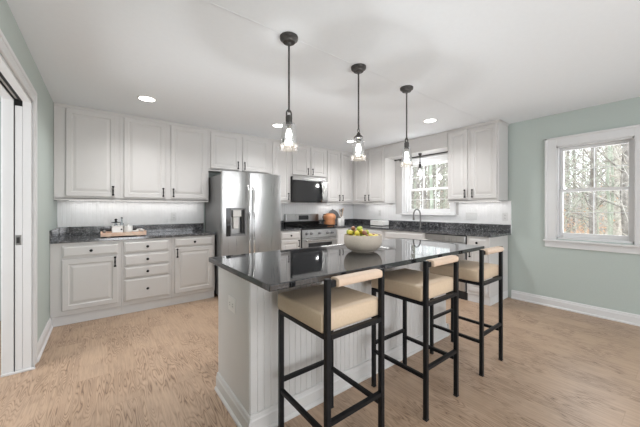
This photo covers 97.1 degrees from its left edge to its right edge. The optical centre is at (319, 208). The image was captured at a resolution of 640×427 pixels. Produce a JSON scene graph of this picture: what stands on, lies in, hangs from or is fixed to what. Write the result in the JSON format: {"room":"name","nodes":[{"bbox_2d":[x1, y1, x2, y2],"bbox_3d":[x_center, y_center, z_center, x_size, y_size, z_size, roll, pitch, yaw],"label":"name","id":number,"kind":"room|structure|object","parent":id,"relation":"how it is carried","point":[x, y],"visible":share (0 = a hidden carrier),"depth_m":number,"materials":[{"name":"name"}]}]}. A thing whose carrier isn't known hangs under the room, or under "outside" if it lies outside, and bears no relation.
{"room":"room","nodes":[
{"label":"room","id":0,"kind":"room"},
{"bbox_2d":[0,0,56,341],"bbox_3d":[-0.992,0.024,0.451,0.145,2.440,7.400,0,0,-38],"label":"wall","id":1,"kind":"structure","parent":0,"point":[46,204],"depth_m":2.59,"materials":[{"name":"green paint"}]},
{"bbox_2d":[0,29,36,376],"bbox_3d":[-2.014,0.153,1.786,0.185,2.182,1.152,0,0,-38],"label":"door","id":2,"kind":"structure","parent":1,"relation":"in","point":[18,112],"depth_m":2.15,"materials":[{"name":"white paint"}]},
{"bbox_2d":[37,318,52,361],"bbox_3d":[-2.554,1.187,2.626,0.026,0.115,0.848,0,0,-38],"label":"baseboard","id":3,"kind":"structure","parent":1,"relation":"attached to","point":[42,341],"depth_m":2.57,"materials":[{"name":"white paint"}]},
{"bbox_2d":[0,102,220,320],"bbox_3d":[-1.878,0.054,4.524,6.812,2.500,0.140,0,0,-38],"label":"wall","id":4,"kind":"structure","parent":0,"point":[210,174],"depth_m":3.15,"materials":[{"name":"green paint"}]},
{"bbox_2d":[54,102,119,200],"bbox_3d":[-2.825,-0.647,3.458,0.605,1.094,0.376,0,0,-38],"label":"upper cabinet","id":5,"kind":"object","parent":4,"relation":"attached to","point":[86,140],"visible":1,"depth_m":3.33,"materials":[{"name":"beige paint"}]},
{"bbox_2d":[57,200,203,226],"bbox_3d":[-2.510,0.064,3.945,1.701,0.360,0.008,0,0,-38],"label":"backsplash","id":6,"kind":"structure","parent":4,"relation":"attached to","point":[69,213],"depth_m":3.84,"materials":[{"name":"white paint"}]},
{"bbox_2d":[59,223,203,235],"bbox_3d":[-2.494,0.276,3.935,1.672,0.108,0.020,0,0,-38],"label":"backsplash","id":7,"kind":"structure","parent":4,"relation":"attached to","point":[89,230],"depth_m":3.91,"materials":[{"name":"stone"}]},
{"bbox_2d":[120,113,208,201],"bbox_3d":[-2.159,-0.647,3.970,1.073,1.094,0.376,0,0,-38],"label":"upper cabinet","id":8,"kind":"object","parent":4,"relation":"attached to","point":[161,161],"visible":0.98,"depth_m":3.81,"materials":[{"name":"beige paint"}]},
{"bbox_2d":[171,212,175,219],"bbox_3d":[-2.170,0.109,4.193,0.072,0.116,0.009,0,0,-38],"label":"outlet","id":9,"kind":"object","parent":4,"relation":"attached to","point":[173,214],"visible":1,"depth_m":4.19,"materials":[{"name":"white plastic"}]},
{"bbox_2d":[208,128,270,173],"bbox_3d":[-1.329,-0.882,4.608,1.019,0.623,0.376,0,0,-38],"label":"upper cabinet","id":10,"kind":"object","parent":4,"relation":"attached to","point":[227,151],"visible":0.97,"depth_m":4.44,"materials":[{"name":"beige paint"}]},
{"bbox_2d":[270,139,290,202],"bbox_3d":[-0.766,-0.647,5.040,0.399,1.094,0.376,0,0,-38],"label":"upper cabinet","id":11,"kind":"object","parent":4,"relation":"attached to","point":[279,160],"visible":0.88,"depth_m":4.94,"materials":[{"name":"beige paint"}]},
{"bbox_2d":[290,142,326,178],"bbox_3d":[-0.282,-0.892,5.412,0.819,0.603,0.376,0,0,-38],"label":"upper cabinet","id":12,"kind":"object","parent":4,"relation":"attached to","point":[308,161],"visible":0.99,"depth_m":5.26,"materials":[{"name":"beige paint"}]},
{"bbox_2d":[290,176,327,202],"bbox_3d":[-0.259,-0.355,5.374,0.792,0.455,0.457,0,0,-38],"label":"microwave","id":13,"kind":"object","parent":12,"relation":"attached to","point":[302,189],"visible":0.97,"depth_m":5.21,"materials":[{"name":"black"}]},
{"bbox_2d":[281,202,352,220],"bbox_3d":[-0.159,-0.136,5.750,2.288,0.960,0.008,0,0,-38],"label":"backsplash","id":14,"kind":"structure","parent":4,"relation":"attached to","point":[320,209],"depth_m":5.80,"materials":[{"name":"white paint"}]},
{"bbox_2d":[324,148,352,203],"bbox_3d":[0.328,-0.647,5.880,0.717,1.094,0.376,0,0,-38],"label":"upper cabinet","id":15,"kind":"object","parent":4,"relation":"attached to","point":[339,165],"visible":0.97,"depth_m":5.74,"materials":[{"name":"beige paint"}]},
{"bbox_2d":[0,0,639,151],"bbox_3d":[0.419,-1.226,1.535,6.812,0.060,7.680,0,0,-38],"label":"ceiling","id":16,"kind":"structure","parent":0,"point":[205,64],"depth_m":2.28,"materials":[{"name":"paint"}]},
{"bbox_2d":[137,95,156,101],"bbox_3d":[-1.875,-1.192,3.064,0.184,0.008,0.184,0,0,-38],"label":"recessed light","id":17,"kind":"object","parent":16,"relation":"in","point":[140,97],"visible":1,"depth_m":3.05,"materials":[{"name":"white plastic"}]},
{"bbox_2d":[280,31,297,150],"bbox_3d":[-0.216,-0.803,1.965,0.128,0.784,0.128,0,0,-38],"label":"pendant light","id":18,"kind":"object","parent":16,"relation":"hanging from","point":[287,38],"visible":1,"depth_m":1.95,"materials":[{"name":"brown metal"}]},
{"bbox_2d":[285,115,292,125],"bbox_3d":[-0.216,-0.616,1.965,0.052,0.070,0.052,0,0,-38],"label":"socket","id":19,"kind":"object","parent":18,"relation":"attached to","point":[288,122],"depth_m":1.95,"materials":[{"name":"brown metal"}]},
{"bbox_2d":[351,63,365,160],"bbox_3d":[0.324,-0.803,2.380,0.130,0.783,0.130,0,0,-38],"label":"pendant light","id":20,"kind":"object","parent":16,"relation":"hanging from","point":[358,68],"visible":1,"depth_m":2.36,"materials":[{"name":"brown metal"}]},
{"bbox_2d":[354,132,362,140],"bbox_3d":[0.324,-0.609,2.380,0.080,0.074,0.080,0,0,-38],"label":"socket","id":21,"kind":"object","parent":20,"relation":"attached to","point":[358,137],"depth_m":2.36,"materials":[{"name":"brown metal"}]},
{"bbox_2d":[400,85,412,166],"bbox_3d":[0.854,-0.808,2.787,0.126,0.774,0.126,0,0,-38],"label":"pendant light","id":22,"kind":"object","parent":16,"relation":"hanging from","point":[406,89],"visible":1,"depth_m":2.77,"materials":[{"name":"brown metal"}]},
{"bbox_2d":[423,118,436,122],"bbox_3d":[1.486,-1.192,3.818,0.184,0.008,0.184,0,0,-38],"label":"recessed light","id":23,"kind":"object","parent":16,"relation":"in","point":[430,120],"visible":1,"depth_m":3.80,"materials":[{"name":"white"}]},
{"bbox_2d":[0,293,639,426],"bbox_3d":[0.363,1.274,1.492,6.672,0.060,7.400,0,0,-38],"label":"floor","id":24,"kind":"structure","parent":0,"point":[156,367],"depth_m":2.09,"materials":[{"name":"brown wood"}]},
{"bbox_2d":[50,240,120,326],"bbox_3d":[-2.736,0.803,3.343,0.607,0.882,0.664,0,0,-38],"label":"base cabinet","id":25,"kind":"object","parent":24,"relation":"on","point":[85,277],"visible":0.98,"depth_m":3.10,"materials":[{"name":"beige paint"}]},
{"bbox_2d":[49,223,215,243],"bbox_3d":[-2.316,0.291,3.686,1.693,0.139,0.633,0,0,-38],"label":"countertop","id":26,"kind":"structure","parent":25,"relation":"on","point":[89,233],"depth_m":3.59,"materials":[{"name":"stone"}]},
{"bbox_2d":[99,229,146,236],"bbox_3d":[-2.417,0.299,3.480,0.488,0.060,0.290,0,0,-38],"label":"tray","id":27,"kind":"object","parent":26,"relation":"on","point":[108,233],"visible":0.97,"depth_m":3.37,"materials":[{"name":"brown wood"}]},
{"bbox_2d":[111,225,122,232],"bbox_3d":[-2.450,0.254,3.416,0.114,0.107,0.096,0,0,-38],"label":"storage box","id":28,"kind":"object","parent":27,"relation":"on","point":[115,228],"visible":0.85,"depth_m":3.38,"materials":[{"name":"white ceramic"}]},
{"bbox_2d":[124,224,132,231],"bbox_3d":[-2.363,0.243,3.483,0.092,0.127,0.092,0,0,-38],"label":"jar","id":29,"kind":"object","parent":27,"relation":"on","point":[127,228],"visible":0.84,"depth_m":3.45,"materials":[{"name":"white ceramic"}]},
{"bbox_2d":[121,237,171,313],"bbox_3d":[-2.286,0.803,3.692,0.529,0.882,0.659,0,0,-38],"label":"base cabinet","id":30,"kind":"object","parent":24,"relation":"on","point":[146,264],"visible":0.98,"depth_m":3.45,"materials":[{"name":"beige paint"}]},
{"bbox_2d":[171,235,214,304],"bbox_3d":[-1.859,0.803,4.016,0.541,0.882,0.664,0,0,-38],"label":"base cabinet","id":31,"kind":"object","parent":24,"relation":"on","point":[193,275],"visible":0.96,"depth_m":3.78,"materials":[{"name":"beige paint"}]},
{"bbox_2d":[205,170,280,294],"bbox_3d":[-1.187,0.356,4.382,0.906,1.775,0.887,0,0,-38],"label":"refrigerator","id":32,"kind":"object","parent":24,"relation":"on","point":[243,209],"visible":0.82,"depth_m":4.04,"materials":[{"name":"silver metal"}]},
{"bbox_2d":[281,230,300,249],"bbox_3d":[-0.667,0.803,4.932,0.424,0.882,0.664,0,0,-38],"label":"base cabinet","id":33,"kind":"object","parent":24,"relation":"on","point":[289,239],"visible":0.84,"depth_m":4.71,"materials":[{"name":"beige paint"}]},
{"bbox_2d":[281,221,301,230],"bbox_3d":[-0.675,0.291,4.946,0.434,0.139,0.633,0,0,-38],"label":"countertop","id":34,"kind":"structure","parent":33,"relation":"on","point":[283,228],"depth_m":4.79,"materials":[{"name":"stone"}]},
{"bbox_2d":[284,214,336,247],"bbox_3d":[-0.164,0.660,5.275,0.770,1.128,0.698,0,0,-38],"label":"range","id":35,"kind":"object","parent":24,"relation":"on","point":[313,234],"visible":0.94,"depth_m":5.16,"materials":[{"name":"silver metal"}]},
{"bbox_2d":[290,226,335,228],"bbox_3d":[-0.168,0.339,5.280,0.770,0.018,0.565,0,0,-38],"label":"cooktop","id":36,"kind":"object","parent":35,"relation":"in","point":[303,227],"depth_m":5.04,"materials":[{"name":"black glass"}]},
{"bbox_2d":[278,268,384,426],"bbox_3d":[0.055,0.774,1.500,0.392,0.939,0.450,0,0,-38],"label":"bar stool","id":37,"kind":"object","parent":24,"relation":"on","point":[322,309],"visible":1,"depth_m":1.41,"materials":[{"name":"black metal"}]},
{"bbox_2d":[278,284,377,332],"bbox_3d":[0.042,0.507,1.517,0.392,0.091,0.406,0,0,-38],"label":"seat cushion","id":38,"kind":"object","parent":37,"relation":"on","point":[303,306],"depth_m":1.40,"materials":[{"name":"beige fabric"}]},
{"bbox_2d":[215,262,449,426],"bbox_3d":[0.278,0.803,2.369,2.107,0.882,0.556,0,0,-38],"label":"kitchen island","id":39,"kind":"object","parent":24,"relation":"on","point":[247,374],"visible":0.38,"depth_m":1.75,"materials":[{"name":"beige paint"}]},
{"bbox_2d":[228,295,235,313],"bbox_3d":[-0.546,0.589,1.746,0.009,0.088,0.112,0,0,-38],"label":"outlet","id":40,"kind":"object","parent":39,"relation":"attached to","point":[231,301],"visible":1,"depth_m":1.74,"materials":[{"name":"white plastic"}]},
{"bbox_2d":[209,238,483,291],"bbox_3d":[0.354,0.345,2.226,2.129,0.031,0.889,0,0,-38],"label":"island countertop","id":41,"kind":"structure","parent":39,"relation":"on","point":[271,271],"depth_m":1.81,"materials":[{"name":"black stone"}]},
{"bbox_2d":[344,233,381,252],"bbox_3d":[0.335,0.264,2.209,0.296,0.132,0.296,0,0,-38],"label":"bowl","id":42,"kind":"object","parent":41,"relation":"on","point":[359,244],"visible":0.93,"depth_m":2.09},
{"bbox_2d":[336,227,350,243],"bbox_3d":[0.308,0.803,5.681,0.454,0.882,0.664,0,0,-38],"label":"base cabinet","id":43,"kind":"object","parent":24,"relation":"on","point":[340,231],"visible":0.2,"depth_m":5.39,"materials":[{"name":"beige paint"}]},
{"bbox_2d":[355,228,383,239],"bbox_3d":[1.104,0.803,5.439,0.664,0.882,0.797,0,0,-38],"label":"base cabinet","id":44,"kind":"object","parent":24,"relation":"on","point":[378,231],"visible":0.02,"depth_m":5.07,"materials":[{"name":"beige paint"}]},
{"bbox_2d":[318,219,510,237],"bbox_3d":[1.295,0.291,4.877,1.049,0.139,3.143,0,0,-38],"label":"countertop","id":45,"kind":"structure","parent":44,"relation":"on","point":[465,229],"depth_m":4.55,"materials":[{"name":"stone"}]},
{"bbox_2d":[322,213,335,224],"bbox_3d":[0.189,0.208,5.658,0.259,0.242,0.259,0,0,7],"label":"pitcher","id":46,"kind":"object","parent":45,"relation":"on","point":[328,218],"visible":0.92,"depth_m":5.56,"materials":[{"name":"ceramic"}]},
{"bbox_2d":[329,209,338,223],"bbox_3d":[0.288,0.163,5.993,0.316,0.329,0.061,0,0,-38],"label":"round board","id":47,"kind":"object","parent":45,"relation":"on","point":[332,210],"visible":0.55,"depth_m":6.02,"materials":[{"name":"grey stone"}]},
{"bbox_2d":[337,216,340,225],"bbox_3d":[0.381,0.234,5.591,0.072,0.192,0.072,0,0,-38],"label":"canister","id":48,"kind":"object","parent":45,"relation":"on","point":[339,217],"visible":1,"depth_m":5.56,"materials":[{"name":"white ceramic"}]},
{"bbox_2d":[370,220,388,225],"bbox_3d":[1.174,0.278,5.595,0.208,0.104,0.310,0,0,-38],"label":"bread box","id":49,"kind":"object","parent":45,"relation":"on","point":[372,222],"visible":0.98,"depth_m":5.51,"materials":[{"name":"white ceramic"}]},
{"bbox_2d":[413,209,424,227],"bbox_3d":[1.693,0.161,4.846,0.243,0.336,0.116,0,0,-38],"label":"faucet","id":50,"kind":"object","parent":45,"relation":"on","point":[420,225],"visible":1,"depth_m":4.91,"materials":[{"name":"silver metal"}]},
{"bbox_2d":[384,230,425,239],"bbox_3d":[1.588,0.803,4.809,0.664,0.882,0.789,0,0,-38],"label":"base cabinet","id":51,"kind":"object","parent":24,"relation":"on","point":[388,234],"visible":0.05,"depth_m":4.62,"materials":[{"name":"beige paint"}]},
{"bbox_2d":[371,255,458,421],"bbox_3d":[0.647,0.774,1.931,0.392,0.939,0.450,0,0,-38],"label":"bar stool","id":52,"kind":"object","parent":24,"relation":"on","point":[413,286],"visible":0.97,"depth_m":1.84,"materials":[{"name":"beige leather"}]},
{"bbox_2d":[371,268,452,301],"bbox_3d":[0.634,0.507,1.948,0.392,0.091,0.406,0,0,-38],"label":"seat cushion","id":53,"kind":"object","parent":52,"relation":"on","point":[405,284],"depth_m":1.82,"materials":[{"name":"beige fabric"}]},
{"bbox_2d":[426,233,466,299],"bbox_3d":[2.011,0.806,4.247,0.642,0.876,0.606,0,0,-38],"label":"dishwasher","id":54,"kind":"object","parent":24,"relation":"on","point":[460,239],"visible":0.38,"depth_m":3.93,"materials":[{"name":"silver metal"}]},
{"bbox_2d":[429,246,503,376],"bbox_3d":[1.230,0.774,2.376,0.392,0.939,0.450,0,0,-38],"label":"bar stool","id":55,"kind":"object","parent":24,"relation":"on","point":[470,272],"visible":0.83,"depth_m":2.27,"materials":[{"name":"metal"}]},
{"bbox_2d":[429,259,498,281],"bbox_3d":[1.216,0.507,2.393,0.392,0.091,0.406,0,0,-38],"label":"seat cushion","id":56,"kind":"object","parent":55,"relation":"on","point":[469,271],"depth_m":2.27,"materials":[{"name":"beige fabric"}]},
{"bbox_2d":[467,235,507,305],"bbox_3d":[2.295,0.803,3.888,0.664,0.882,0.282,0,0,-38],"label":"base cabinet","id":57,"kind":"object","parent":24,"relation":"on","point":[491,291],"visible":0.63,"depth_m":3.74,"materials":[{"name":"beige paint"}]},
{"bbox_2d":[204,0,485,121],"bbox_3d":[0.592,-1.195,2.581,4.942,0.002,0.008,0,0,-38],"label":"trim","id":58,"kind":"structure","parent":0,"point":[204,0],"depth_m":2.12,"materials":[{"name":"paint"}]},
{"bbox_2d":[417,153,422,175],"bbox_3d":[1.718,-0.763,4.853,0.102,0.384,0.102,0,0,-38],"label":"pendant light","id":59,"kind":"object","parent":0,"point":[419,154],"visible":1,"depth_m":4.84,"materials":[{"name":"glass"}]},
{"bbox_2d":[508,97,639,314],"bbox_3d":[3.107,0.054,3.511,0.140,2.500,7.540,0,0,-38],"label":"wall","id":60,"kind":"structure","parent":0,"point":[609,280],"depth_m":3.58,"materials":[{"name":"green paint"}]},
{"bbox_2d":[353,203,395,219],"bbox_3d":[1.117,0.114,5.979,0.008,0.460,1.178,0,0,-38],"label":"trim","id":61,"kind":"structure","parent":60,"relation":"attached to","point":[360,211],"depth_m":5.94,"materials":[{"name":"white paint"}]},
{"bbox_2d":[353,145,395,203],"bbox_3d":[0.965,-0.647,5.860,0.376,1.094,1.179,0,0,-38],"label":"upper cabinet","id":62,"kind":"object","parent":60,"relation":"attached to","point":[374,178],"visible":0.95,"depth_m":5.51,"materials":[{"name":"beige paint"}]},
{"bbox_2d":[385,131,447,159],"bbox_3d":[1.718,-1.075,4.928,0.335,0.239,1.214,0,0,-38],"label":"trim","id":63,"kind":"structure","parent":60,"relation":"attached to","point":[435,143],"depth_m":4.73,"materials":[{"name":"beige paint"}]},
{"bbox_2d":[394,151,447,160],"bbox_3d":[1.815,-0.935,5.016,0.062,0.038,1.180,0,0,-38],"label":"curtain rod","id":64,"kind":"object","parent":60,"relation":"attached to","point":[447,151],"visible":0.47,"depth_m":4.96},
{"bbox_2d":[396,151,458,214],"bbox_3d":[1.852,-0.428,5.025,0.005,1.055,1.230,0,0,-38],"label":"trim","id":65,"kind":"structure","parent":60,"relation":"attached to","point":[398,163],"depth_m":5.42,"materials":[{"name":"beige paint"}]},
{"bbox_2d":[396,214,458,222],"bbox_3d":[1.851,0.222,5.024,0.008,0.245,1.230,0,0,-38],"label":"trim","id":66,"kind":"structure","parent":60,"relation":"attached to","point":[426,218],"depth_m":4.94,"materials":[{"name":"white paint"}]},
{"bbox_2d":[400,153,455,215],"bbox_3d":[1.913,-0.406,5.003,0.214,1.029,1.050,0,0,-38],"label":"window","id":67,"kind":"structure","parent":60,"relation":"in","point":[441,158],"depth_m":5.13,"materials":[{"name":"white paint"}]},
{"bbox_2d":[466,212,476,219],"bbox_3d":[2.340,0.109,4.372,0.008,0.110,0.170,0,0,-38],"label":"outlet","id":68,"kind":"object","parent":60,"relation":"attached to","point":[469,215],"visible":1,"depth_m":4.37,"materials":[{"name":"white plastic"}]},
{"bbox_2d":[447,119,508,202],"bbox_3d":[2.288,-0.647,4.138,0.376,1.094,0.723,0,0,-38],"label":"upper cabinet","id":69,"kind":"object","parent":60,"relation":"attached to","point":[478,153],"visible":1,"depth_m":3.97,"materials":[{"name":"beige paint"}]},
{"bbox_2d":[459,201,510,224],"bbox_3d":[2.450,0.114,4.244,0.008,0.460,0.738,0,0,-38],"label":"backsplash","id":70,"kind":"structure","parent":60,"relation":"attached to","point":[487,212],"depth_m":4.20,"materials":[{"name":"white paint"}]},
{"bbox_2d":[502,213,507,220],"bbox_3d":[2.623,0.109,4.003,0.009,0.116,0.072,0,0,-38],"label":"outlet","id":71,"kind":"object","parent":60,"relation":"attached to","point":[504,215],"visible":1,"depth_m":4.00,"materials":[{"name":"white plastic"}]},
{"bbox_2d":[511,290,639,325],"bbox_3d":[3.961,1.187,2.263,0.026,0.115,4.240,0,0,-38],"label":"baseboard","id":72,"kind":"structure","parent":60,"relation":"attached to","point":[614,315],"depth_m":3.38,"materials":[{"name":"white paint"}]},
{"bbox_2d":[543,124,639,253],"bbox_3d":[3.216,-0.207,3.327,0.189,1.381,0.909,0,0,-38],"label":"window","id":73,"kind":"structure","parent":60,"relation":"in","point":[555,147],"depth_m":3.33,"materials":[{"name":"white paint"}]},
{"label":"outside","id":74,"kind":"structure","parent":0,"visible":0},
{"bbox_3d":[27.368,2.344,45.815,89.840,0.200,150.000,0,0,-38],"label":"ground","id":75,"kind":"structure","parent":74,"visible":0},
{"bbox_2d":[411,163,443,208],"bbox_3d":[3.461,-3.834,11.628,3.900,12.169,5.300,0,0,-31],"label":"tree","id":76,"kind":"object","parent":75,"relation":"on","point":[443,163],"visible":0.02,"depth_m":11.59,"materials":[{"name":"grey plant"}]},
{"bbox_2d":[412,164,444,208],"bbox_3d":[4.947,-1.925,13.862,3.245,8.343,3.906,0,0,2],"label":"tree","id":77,"kind":"object","parent":75,"relation":"on","point":[444,164],"visible":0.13,"depth_m":14.12,"materials":[{"name":"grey plant"}]},
{"bbox_2d":[412,166,445,208],"bbox_3d":[5.703,-4.372,17.583,5.475,13.245,5.414,0,0,23],"label":"tree","id":78,"kind":"object","parent":75,"relation":"on","point":[418,202],"visible":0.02,"depth_m":17.31,"materials":[{"name":"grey plant"}]},
{"bbox_2d":[411,163,447,208],"bbox_3d":[3.807,-2.520,9.059,4.463,9.533,3.708,0,0,0],"label":"tree","id":79,"kind":"object","parent":75,"relation":"on","point":[430,166],"visible":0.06,"depth_m":8.80,"materials":[{"name":"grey plant"}]},
{"bbox_2d":[411,179,447,208],"bbox_3d":[3.322,-1.040,10.370,4.387,6.570,2.366,0,0,-2],"label":"tree","id":80,"kind":"object","parent":75,"relation":"on","point":[418,179],"visible":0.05,"depth_m":10.15,"materials":[{"name":"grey plant"}]},
{"bbox_2d":[412,163,447,208],"bbox_3d":[4.985,-3.521,12.333,5.027,11.541,3.699,0,0,27],"label":"tree","id":81,"kind":"object","parent":75,"relation":"on","point":[446,163],"visible":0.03,"depth_m":12.04,"materials":[{"name":"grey plant"}]},
{"bbox_2d":[412,169,448,207],"bbox_3d":[4.538,-2.466,13.571,3.666,9.425,4.412,0,0,-10],"label":"tree","id":82,"kind":"object","parent":75,"relation":"on","point":[417,169],"visible":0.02,"depth_m":13.08,"materials":[{"name":"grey plant"}]},
{"bbox_2d":[412,163,449,208],"bbox_3d":[3.987,-3.701,10.087,3.814,11.902,5.184,0,0,-11],"label":"tree","id":83,"kind":"object","parent":75,"relation":"on","point":[421,182],"visible":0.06,"depth_m":10.01,"materials":[{"name":"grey plant"}]},
{"bbox_2d":[412,164,449,208],"bbox_3d":[6.176,-2.426,15.609,4.375,9.344,3.634,0,0,-1],"label":"tree","id":84,"kind":"object","parent":75,"relation":"on","point":[435,164],"visible":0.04,"depth_m":15.81,"materials":[{"name":"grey plant"}]},
{"bbox_2d":[415,164,447,208],"bbox_3d":[5.787,-3.459,14.411,4.973,11.418,3.659,0,0,-17],"label":"tree","id":85,"kind":"object","parent":75,"relation":"on","point":[438,164],"visible":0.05,"depth_m":14.66,"materials":[{"name":"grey plant"}]},
{"bbox_2d":[417,168,447,208],"bbox_3d":[6.266,-1.581,15.035,2.977,7.653,3.583,0,0,7],"label":"tree","id":86,"kind":"object","parent":75,"relation":"on","point":[447,168],"visible":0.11,"depth_m":14.55,"materials":[{"name":"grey plant"}]},
{"bbox_2d":[426,165,447,208],"bbox_3d":[8.635,-3.724,21.600,4.939,11.948,4.885,0,0,19],"label":"tree","id":87,"kind":"object","parent":75,"relation":"on","point":[428,165],"visible":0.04,"depth_m":21.67,"materials":[{"name":"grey plant"}]},
{"bbox_2d":[434,164,447,208],"bbox_3d":[7.981,-2.052,17.733,3.343,8.596,4.024,0,0,33],"label":"tree","id":88,"kind":"object","parent":75,"relation":"on","point":[443,164],"visible":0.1,"depth_m":18.05,"materials":[{"name":"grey plant"}]},
{"bbox_2d":[434,164,449,207],"bbox_3d":[10.145,-4.034,21.729,5.195,12.568,5.138,0,0,33],"label":"tree","id":89,"kind":"object","parent":75,"relation":"on","point":[446,164],"visible":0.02,"depth_m":21.86,"materials":[{"name":"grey plant"}]},
{"bbox_2d":[420,186,621,232],"bbox_3d":[13.587,0.371,29.135,20.082,3.655,27.798,0,0,-38],"label":"foliage","id":90,"kind":"object","parent":75,"relation":"on","point":[601,186],"visible":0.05,"depth_m":18.25,"materials":[{"name":"brown plant"}]},
{"bbox_2d":[420,170,628,230],"bbox_3d":[25.905,-1.099,50.938,26.868,7.311,52.530,0,0,-38],"label":"thicket","id":91,"kind":"object","parent":75,"relation":"on","point":[564,219],"visible":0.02,"depth_m":31.68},
{"bbox_2d":[565,153,586,231],"bbox_3d":[25.548,-3.451,27.924,4.966,11.401,3.654,0,0,-45],"label":"tree","id":92,"kind":"object","parent":75,"relation":"on","point":[583,153],"visible":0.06,"depth_m":27.64,"materials":[{"name":"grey plant"}]},
{"bbox_2d":[564,150,601,232],"bbox_3d":[17.742,-4.125,19.259,4.087,12.751,5.554,0,0,25],"label":"tree","id":93,"kind":"object","parent":75,"relation":"on","point":[573,218],"visible":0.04,"depth_m":19.36,"materials":[{"name":"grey plant"}]},
{"bbox_2d":[563,150,606,232],"bbox_3d":[11.197,-0.556,12.452,3.740,5.601,2.017,0,0,-2],"label":"tree","id":94,"kind":"object","parent":75,"relation":"on","point":[575,150],"visible":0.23,"depth_m":12.60,"materials":[{"name":"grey plant"}]},
{"bbox_2d":[563,149,613,232],"bbox_3d":[14.703,-3.008,16.614,3.370,10.514,4.580,0,0,-34],"label":"tree","id":95,"kind":"object","parent":75,"relation":"on","point":[568,220],"visible":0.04,"depth_m":16.43,"materials":[{"name":"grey plant"}]},
{"bbox_2d":[563,152,615,231],"bbox_3d":[8.152,-1.329,9.998,3.347,7.149,2.780,0,0,40],"label":"tree","id":96,"kind":"object","parent":75,"relation":"on","point":[578,152],"visible":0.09,"depth_m":9.40,"materials":[{"name":"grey plant"}]},
{"bbox_2d":[564,145,614,184],"bbox_3d":[9.189,-5.019,11.173,6.011,14.542,5.945,0,0,-40],"label":"tree","id":97,"kind":"object","parent":75,"relation":"on","point":[614,145],"visible":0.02,"depth_m":9.80,"materials":[{"name":"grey plant"}]},
{"bbox_2d":[565,148,613,197],"bbox_3d":[17.664,-5.229,17.035,6.185,14.962,6.117,0,0,-45],"label":"tree","id":98,"kind":"object","parent":75,"relation":"on","point":[602,148],"visible":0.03,"depth_m":17.44,"materials":[{"name":"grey plant"}]},
{"bbox_2d":[563,149,619,233],"bbox_3d":[11.867,-0.681,12.996,2.108,5.852,3.908,0,0,-34],"label":"tree","id":99,"kind":"object","parent":75,"relation":"on","point":[600,149],"visible":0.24,"depth_m":12.89,"materials":[{"name":"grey plant"}]},
{"bbox_2d":[579,149,603,233],"bbox_3d":[19.728,-2.251,21.225,4.210,8.993,3.498,0,0,-28],"label":"tree","id":100,"kind":"object","parent":75,"relation":"on","point":[599,149],"visible":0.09,"depth_m":20.88,"materials":[{"name":"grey plant"}]},
{"bbox_2d":[564,146,620,234],"bbox_3d":[9.680,-2.095,9.310,4.064,8.682,3.376,0,0,12],"label":"tree","id":101,"kind":"object","parent":75,"relation":"on","point":[609,219],"visible":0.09,"depth_m":9.13,"materials":[{"name":"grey plant"}]},
{"bbox_2d":[563,145,621,234],"bbox_3d":[10.673,-2.115,10.616,4.083,8.722,3.392,0,0,27],"label":"tree","id":102,"kind":"object","parent":75,"relation":"on","point":[611,155],"visible":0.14,"depth_m":10.66,"materials":[{"name":"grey plant"}]},
{"bbox_2d":[573,146,611,234],"bbox_3d":[16.673,-5.629,16.483,6.091,15.756,7.724,0,0,25],"label":"tree","id":103,"kind":"object","parent":75,"relation":"on","point":[605,204],"visible":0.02,"depth_m":16.36,"materials":[{"name":"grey plant"}]},
{"bbox_2d":[563,145,621,220],"bbox_3d":[11.040,-2.806,11.480,3.240,10.110,4.403,0,0,-35],"label":"tree","id":104,"kind":"object","parent":75,"relation":"on","point":[619,145],"visible":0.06,"depth_m":11.51,"materials":[{"name":"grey plant"}]},
{"bbox_2d":[564,145,621,234],"bbox_3d":[14.782,-4.817,13.983,5.844,14.137,5.780,0,0,-41],"label":"tree","id":105,"kind":"object","parent":75,"relation":"on","point":[617,225],"visible":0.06,"depth_m":13.69,"materials":[{"name":"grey plant"}]},
{"bbox_2d":[566,147,620,233],"bbox_3d":[13.447,-1.890,13.491,3.872,8.272,3.217,0,0,-33],"label":"tree","id":106,"kind":"object","parent":75,"relation":"on","point":[598,183],"visible":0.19,"depth_m":13.77,"materials":[{"name":"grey plant"}]},
{"bbox_2d":[564,147,625,232],"bbox_3d":[6.800,-2.275,8.848,3.517,9.043,4.233,0,0,-34],"label":"tree","id":107,"kind":"object","parent":75,"relation":"on","point":[605,147],"visible":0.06,"depth_m":8.31,"materials":[{"name":"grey plant"}]},
{"bbox_2d":[563,147,627,230],"bbox_3d":[6.511,-1.925,7.961,3.905,8.342,3.244,0,0,-29],"label":"tree","id":108,"kind":"object","parent":75,"relation":"on","point":[571,162],"visible":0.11,"depth_m":7.28,"materials":[{"name":"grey plant"}]},
{"bbox_2d":[563,144,628,233],"bbox_3d":[7.236,-2.501,7.781,4.137,9.498,3.044,0,0,-22],"label":"tree","id":109,"kind":"object","parent":75,"relation":"on","point":[591,182],"visible":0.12,"depth_m":7.51,"materials":[{"name":"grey plant"}]},
{"bbox_2d":[564,143,628,235],"bbox_3d":[8.683,-3.205,8.216,4.751,10.909,3.496,0,0,12],"label":"tree","id":110,"kind":"object","parent":75,"relation":"on","point":[623,197],"visible":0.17,"depth_m":7.93,"materials":[{"name":"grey plant"}]},
{"bbox_2d":[564,144,628,235],"bbox_3d":[7.175,-0.758,6.319,4.011,6.007,2.164,0,0,23],"label":"tree","id":111,"kind":"object","parent":75,"relation":"on","point":[617,157],"visible":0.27,"depth_m":6.41,"materials":[{"name":"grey plant"}]},
{"bbox_2d":[566,146,628,178],"bbox_3d":[10.575,-4.491,9.883,5.574,13.484,5.512,0,0,33],"label":"tree","id":112,"kind":"object","parent":75,"relation":"on","point":[610,175],"visible":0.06,"depth_m":9.86,"materials":[{"name":"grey plant"}]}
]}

